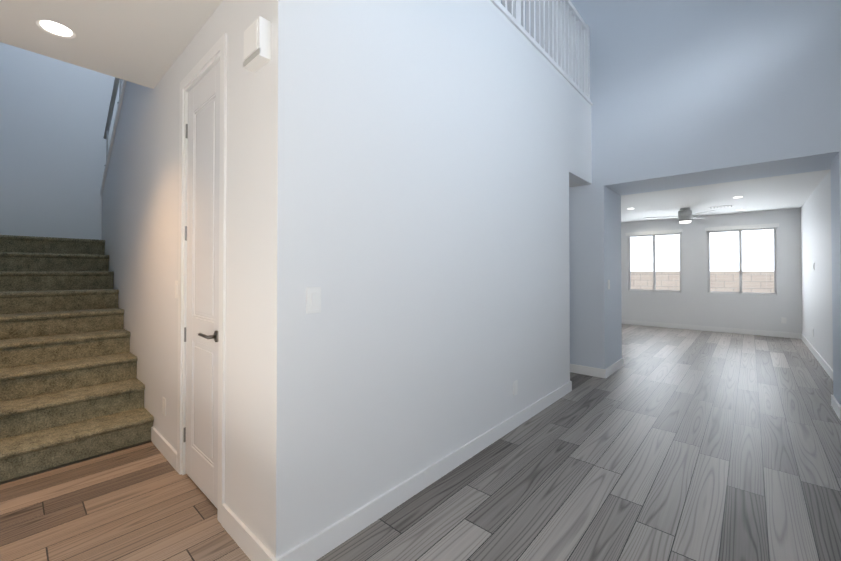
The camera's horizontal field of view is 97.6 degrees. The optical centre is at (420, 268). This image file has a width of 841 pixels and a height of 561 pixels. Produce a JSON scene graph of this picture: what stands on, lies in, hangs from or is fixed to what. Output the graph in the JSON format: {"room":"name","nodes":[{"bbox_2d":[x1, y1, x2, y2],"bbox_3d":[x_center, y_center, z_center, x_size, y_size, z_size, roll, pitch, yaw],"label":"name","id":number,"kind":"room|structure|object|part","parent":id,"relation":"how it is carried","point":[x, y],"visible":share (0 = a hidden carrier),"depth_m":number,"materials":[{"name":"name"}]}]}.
{"room":"house entrance hall","nodes":[
{"label":"house entrance hall","id":0,"kind":"room"},
{"bbox_2d":[0,42,122,239],"bbox_3d":[-5.298,-1.478,4.356,0.120,5.600,4.820,-1,-1,42],"label":"wall","id":1,"kind":"structure","parent":0,"point":[53,115],"depth_m":4.80,"materials":[{"name":"white paint"}]},
{"bbox_2d":[0,0,222,88],"bbox_3d":[-1.269,-1.652,-0.175,5.270,0.450,3.450,-1,-1,42],"label":"ceiling","id":2,"kind":"structure","parent":0,"point":[145,43],"depth_m":2.18,"materials":[{"name":"white paint"}]},
{"bbox_2d":[36,19,75,38],"bbox_3d":[-2.129,-1.399,2.152,0.170,0.006,0.170,-1,-1,42],"label":"recessed light","id":3,"kind":"object","parent":2,"relation":"in","point":[55,29],"visible":1,"depth_m":2.16,"materials":[{"name":"white plastic"}]},
{"bbox_2d":[102,0,264,543],"bbox_3d":[-2.225,-0.842,3.072,4.260,4.300,0.120,-1,-1,42],"label":"wall","id":4,"kind":"structure","parent":0,"point":[140,215],"depth_m":2.41,"materials":[{"name":"white paint"}]},
{"bbox_2d":[100,195,101,239],"bbox_3d":[-3.816,-0.615,4.495,0.012,0.583,0.144,-1,-1,42],"label":"trim","id":5,"kind":"structure","parent":4,"relation":"attached to","point":[101,219],"depth_m":4.44,"materials":[{"name":"white paint"}]},
{"bbox_2d":[103,77,121,165],"bbox_3d":[-2.738,-2.193,3.459,2.521,2.040,0.050,-1,-1,42],"label":"handrail","id":6,"kind":"object","parent":4,"relation":"attached to","point":[117,82],"visible":0.35,"depth_m":4.03,"materials":[{"name":"grey"}]},
{"bbox_2d":[100,80,125,195],"bbox_3d":[-2.649,-1.956,3.464,3.146,2.153,0.160,-1,-1,42],"label":"trim","id":7,"kind":"structure","parent":4,"relation":"on","point":[113,132],"depth_m":3.91,"materials":[{"name":"white paint"}]},
{"bbox_2d":[162,397,165,415],"bbox_3d":[-1.807,0.973,2.590,0.072,0.115,0.009,-1,-1,42],"label":"outlet","id":8,"kind":"object","parent":4,"relation":"attached to","point":[163,405],"visible":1,"depth_m":2.58,"materials":[{"name":"white plastic"}]},
{"bbox_2d":[151,426,176,470],"bbox_3d":[-1.792,1.250,2.571,0.636,0.105,0.014,-1,-1,42],"label":"baseboard","id":9,"kind":"structure","parent":4,"relation":"attached to","point":[157,439],"depth_m":2.54,"materials":[{"name":"white paint"}]},
{"bbox_2d":[175,281,177,298],"bbox_3d":[-1.599,0.141,2.412,0.072,0.115,0.010,-1,-1,42],"label":"light switch","id":10,"kind":"object","parent":4,"relation":"attached to","point":[176,289],"visible":0.75,"depth_m":2.40,"materials":[{"name":"white plastic"}]},
{"bbox_2d":[183,61,219,508],"bbox_3d":[-1.277,0.083,2.132,0.604,2.407,0.095,-1,-1,42],"label":"door","id":11,"kind":"structure","parent":4,"relation":"in","point":[202,332],"depth_m":2.14,"materials":[{"name":"white paint"}]},
{"bbox_3d":[-1.490,0.090,2.333,0.018,2.010,0.014,-1,-1,42],"label":"door hinge","id":12,"kind":"part","parent":11,"relation":"part of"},
{"bbox_3d":[-1.144,0.367,1.986,0.154,0.062,0.060,-1,-1,42],"label":"handle","id":13,"kind":"part","parent":11,"relation":"part of","materials":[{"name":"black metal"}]},
{"bbox_2d":[177,33,226,524],"bbox_3d":[-1.235,0.050,2.167,0.746,2.498,0.132,-1,-1,42],"label":"door frame","id":14,"kind":"structure","parent":4,"relation":"attached to","point":[216,49],"depth_m":2.06,"materials":[{"name":"white paint"}]},
{"bbox_2d":[222,503,272,560],"bbox_3d":[-0.800,1.241,1.681,0.530,0.105,0.014,-1,-1,42],"label":"baseboard","id":15,"kind":"structure","parent":4,"relation":"attached to","point":[244,538],"depth_m":1.68,"materials":[{"name":"white paint"}]},
{"bbox_2d":[243,16,270,72],"bbox_3d":[-0.713,-0.968,1.599,0.157,0.165,0.056,-1,-1,42],"label":"door chime","id":16,"kind":"object","parent":4,"relation":"attached to","point":[257,44],"visible":1,"depth_m":1.56,"materials":[{"name":"white plastic"}]},
{"bbox_2d":[0,324,840,560],"bbox_3d":[0.612,1.373,4.385,9.000,0.100,13.200,-1,-1,42],"label":"floor","id":17,"kind":"structure","parent":0,"point":[667,444],"depth_m":2.17,"materials":[{"name":"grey wood"}]},
{"bbox_2d":[0,235,153,484],"bbox_3d":[-3.185,-0.237,4.040,3.424,3.111,2.204,-1,-1,42],"label":"staircase","id":18,"kind":"structure","parent":17,"relation":"on","point":[72,387],"depth_m":2.95,"materials":[{"name":"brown carpet"}]},
{"bbox_3d":[-2.338,1.298,2.425,0.025,0.006,0.954,-1,-1,42],"label":"staircase foot","id":19,"kind":"part","parent":18,"relation":"part of","materials":[{"name":"green carpet"}]},
{"bbox_2d":[263,0,591,557],"bbox_3d":[0.717,-0.367,3.068,0.120,3.350,4.050,-1,-1,42],"label":"wall","id":20,"kind":"structure","parent":0,"point":[425,161],"depth_m":2.06,"materials":[{"name":"white paint"}]},
{"bbox_2d":[306,287,320,313],"bbox_3d":[-0.473,0.143,1.638,0.010,0.115,0.072,-1,-1,42],"label":"light switch","id":21,"kind":"object","parent":20,"relation":"attached to","point":[313,302],"visible":1,"depth_m":1.63,"materials":[{"name":"white plastic"}]},
{"bbox_2d":[267,381,571,560],"bbox_3d":[0.513,1.252,2.723,0.014,0.105,3.318,-1,-1,42],"label":"baseboard","id":22,"kind":"structure","parent":20,"relation":"attached to","point":[319,545],"depth_m":2.04,"materials":[{"name":"white paint"}]},
{"bbox_2d":[513,380,517,395],"bbox_3d":[0.782,0.988,3.029,0.009,0.115,0.072,-1,-1,42],"label":"outlet","id":23,"kind":"object","parent":20,"relation":"attached to","point":[515,387],"visible":1,"depth_m":3.02,"materials":[{"name":"white plastic"}]},
{"bbox_2d":[490,0,592,105],"bbox_3d":[0.719,-2.033,3.082,0.148,0.023,4.048,-1,-1,42],"label":"trim","id":24,"kind":"structure","parent":20,"relation":"on","point":[522,31],"depth_m":3.36,"materials":[{"name":"white paint"}]},
{"bbox_2d":[496,0,590,100],"bbox_3d":[0.736,-2.523,3.105,0.100,0.955,3.996,-1,-1,42],"label":"loft railing","id":25,"kind":"object","parent":24,"relation":"on","point":[563,26],"visible":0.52,"depth_m":3.94,"materials":[{"name":"white paint"}]},
{"bbox_2d":[569,179,580,187],"bbox_3d":[1.320,-1.084,4.744,1.210,0.100,0.760,-1,-1,42],"label":"ceiling","id":26,"kind":"structure","parent":0,"point":[572,184],"depth_m":4.56,"materials":[{"name":"white paint"}]},
{"bbox_2d":[501,0,840,194],"bbox_3d":[2.873,-2.638,4.403,5.440,3.280,0.780,-1,-1,42],"label":"wall","id":27,"kind":"structure","parent":0,"point":[687,93],"depth_m":3.81,"materials":[{"name":"white paint"}]},
{"bbox_2d":[569,151,840,405],"bbox_3d":[2.873,0.162,4.373,5.440,2.320,0.780,-1,-1,42],"label":"wall","id":28,"kind":"structure","parent":0,"point":[595,267],"depth_m":4.55,"materials":[{"name":"white paint"}]},
{"bbox_2d":[570,364,606,377],"bbox_3d":[1.671,1.276,4.905,1.484,0.105,0.014,-1,-1,42],"label":"baseboard","id":29,"kind":"structure","parent":28,"relation":"attached to","point":[585,370],"depth_m":4.53,"materials":[{"name":"white paint"}]},
{"bbox_2d":[607,358,622,376],"bbox_3d":[2.484,1.274,4.711,0.014,0.105,0.750,-1,-1,42],"label":"baseboard","id":30,"kind":"structure","parent":28,"relation":"attached to","point":[617,365],"depth_m":4.69,"materials":[{"name":"white paint"}]},
{"bbox_2d":[831,395,838,410],"bbox_3d":[3.780,1.259,3.346,0.014,0.105,0.448,-1,-1,42],"label":"baseboard","id":31,"kind":"structure","parent":28,"relation":"attached to","point":[833,400],"depth_m":3.41,"materials":[{"name":"white paint"}]},
{"bbox_2d":[835,404,840,420],"bbox_3d":[4.077,1.252,2.748,1.254,0.105,0.014,-1,-1,42],"label":"baseboard","id":32,"kind":"structure","parent":28,"relation":"attached to","point":[837,406],"depth_m":3.22,"materials":[{"name":"white paint"}]},
{"bbox_2d":[621,208,801,332],"bbox_3d":[5.828,-0.034,8.401,4.226,2.800,0.120,-1,-1,42],"label":"wall","id":33,"kind":"structure","parent":0,"point":[694,302],"depth_m":7.89,"materials":[{"name":"white paint"}]},
{"bbox_2d":[628,234,681,291],"bbox_3d":[5.531,-0.126,8.708,1.075,1.350,0.060,-1,-1,42],"label":"window","id":34,"kind":"structure","parent":33,"relation":"in","point":[654,267],"depth_m":8.70,"materials":[{"name":"white paint"}]},
{"bbox_2d":[626,229,682,291],"bbox_3d":[5.473,-0.161,8.643,1.145,1.411,0.095,-1,-1,42],"label":"window blind","id":35,"kind":"object","parent":34,"relation":"attached to","point":[656,233],"visible":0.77,"depth_m":8.60,"materials":[{"name":"white plastic"}]},
{"bbox_2d":[622,320,798,338],"bbox_3d":[5.740,1.313,8.375,4.050,0.105,0.014,-1,-1,42],"label":"baseboard","id":36,"kind":"structure","parent":33,"relation":"attached to","point":[644,323],"depth_m":7.86,"materials":[{"name":"white paint"}]},
{"bbox_2d":[707,229,776,294],"bbox_3d":[6.680,-0.137,7.678,1.080,1.350,0.060,-1,-1,42],"label":"window","id":37,"kind":"structure","parent":33,"relation":"in","point":[740,258],"depth_m":7.66,"materials":[{"name":"white paint"}]},
{"bbox_2d":[705,223,778,294],"bbox_3d":[6.621,-0.172,7.614,1.150,1.411,0.095,-1,-1,42],"label":"blind","id":38,"kind":"object","parent":37,"relation":"attached to","point":[762,227],"visible":0.9,"depth_m":7.57,"materials":[{"name":"white plastic"}]},
{"bbox_2d":[621,169,830,221],"bbox_3d":[4.274,-1.277,6.771,4.346,0.250,4.640,-1,-1,42],"label":"ceiling","id":39,"kind":"structure","parent":0,"point":[789,191],"depth_m":6.05,"materials":[{"name":"white paint"}]},
{"bbox_2d":[643,208,691,221],"bbox_3d":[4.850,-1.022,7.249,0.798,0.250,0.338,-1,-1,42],"label":"ceiling fan","id":40,"kind":"object","parent":39,"relation":"hanging from","point":[683,213],"depth_m":7.05,"materials":[{"name":"grey metal"}]},
{"bbox_3d":[4.756,-0.996,7.286,0.591,0.026,0.150,0,-1,30],"label":"ceiling fan blade","id":41,"kind":"part","parent":40,"relation":"part of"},
{"bbox_2d":[708,205,733,208],"bbox_3d":[5.632,-1.147,6.896,0.360,0.008,0.200,-1,-1,42],"label":"ceiling vent","id":42,"kind":"object","parent":39,"relation":"in","point":[721,206],"visible":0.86,"depth_m":6.84,"materials":[{"name":"white metal"}]},
{"bbox_2d":[801,170,832,369],"bbox_3d":[5.697,-0.069,5.180,0.120,2.800,4.850,-1,-1,42],"label":"wall","id":43,"kind":"structure","parent":0,"point":[816,246],"depth_m":5.27,"materials":[{"name":"white paint"}]},
{"bbox_2d":[799,333,832,379],"bbox_3d":[5.648,1.279,5.210,0.014,0.105,4.850,-1,-1,42],"label":"baseboard","id":44,"kind":"structure","parent":43,"relation":"attached to","point":[827,368],"depth_m":5.22,"materials":[{"name":"white paint"}]},
{"label":"outside","id":45,"kind":"structure","parent":0,"visible":0},
{"bbox_2d":[630,229,773,270],"bbox_3d":[12.396,-3.060,14.351,26.106,9.020,0.100,-1,-1,42],"label":"sky","id":46,"kind":"structure","parent":45,"point":[764,261],"depth_m":14.65,"materials":[{"name":"white"}]},
{"bbox_3d":[9.532,1.465,11.108,18.106,0.100,8.880,-1,-1,42],"label":"ground","id":47,"kind":"structure","parent":45,"visible":0},
{"bbox_2d":[631,271,773,292],"bbox_3d":[9.358,0.753,10.922,18.106,1.320,0.200,-1,-1,42],"label":"fence","id":48,"kind":"object","parent":47,"relation":"on","point":[758,282],"depth_m":11.10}
]}

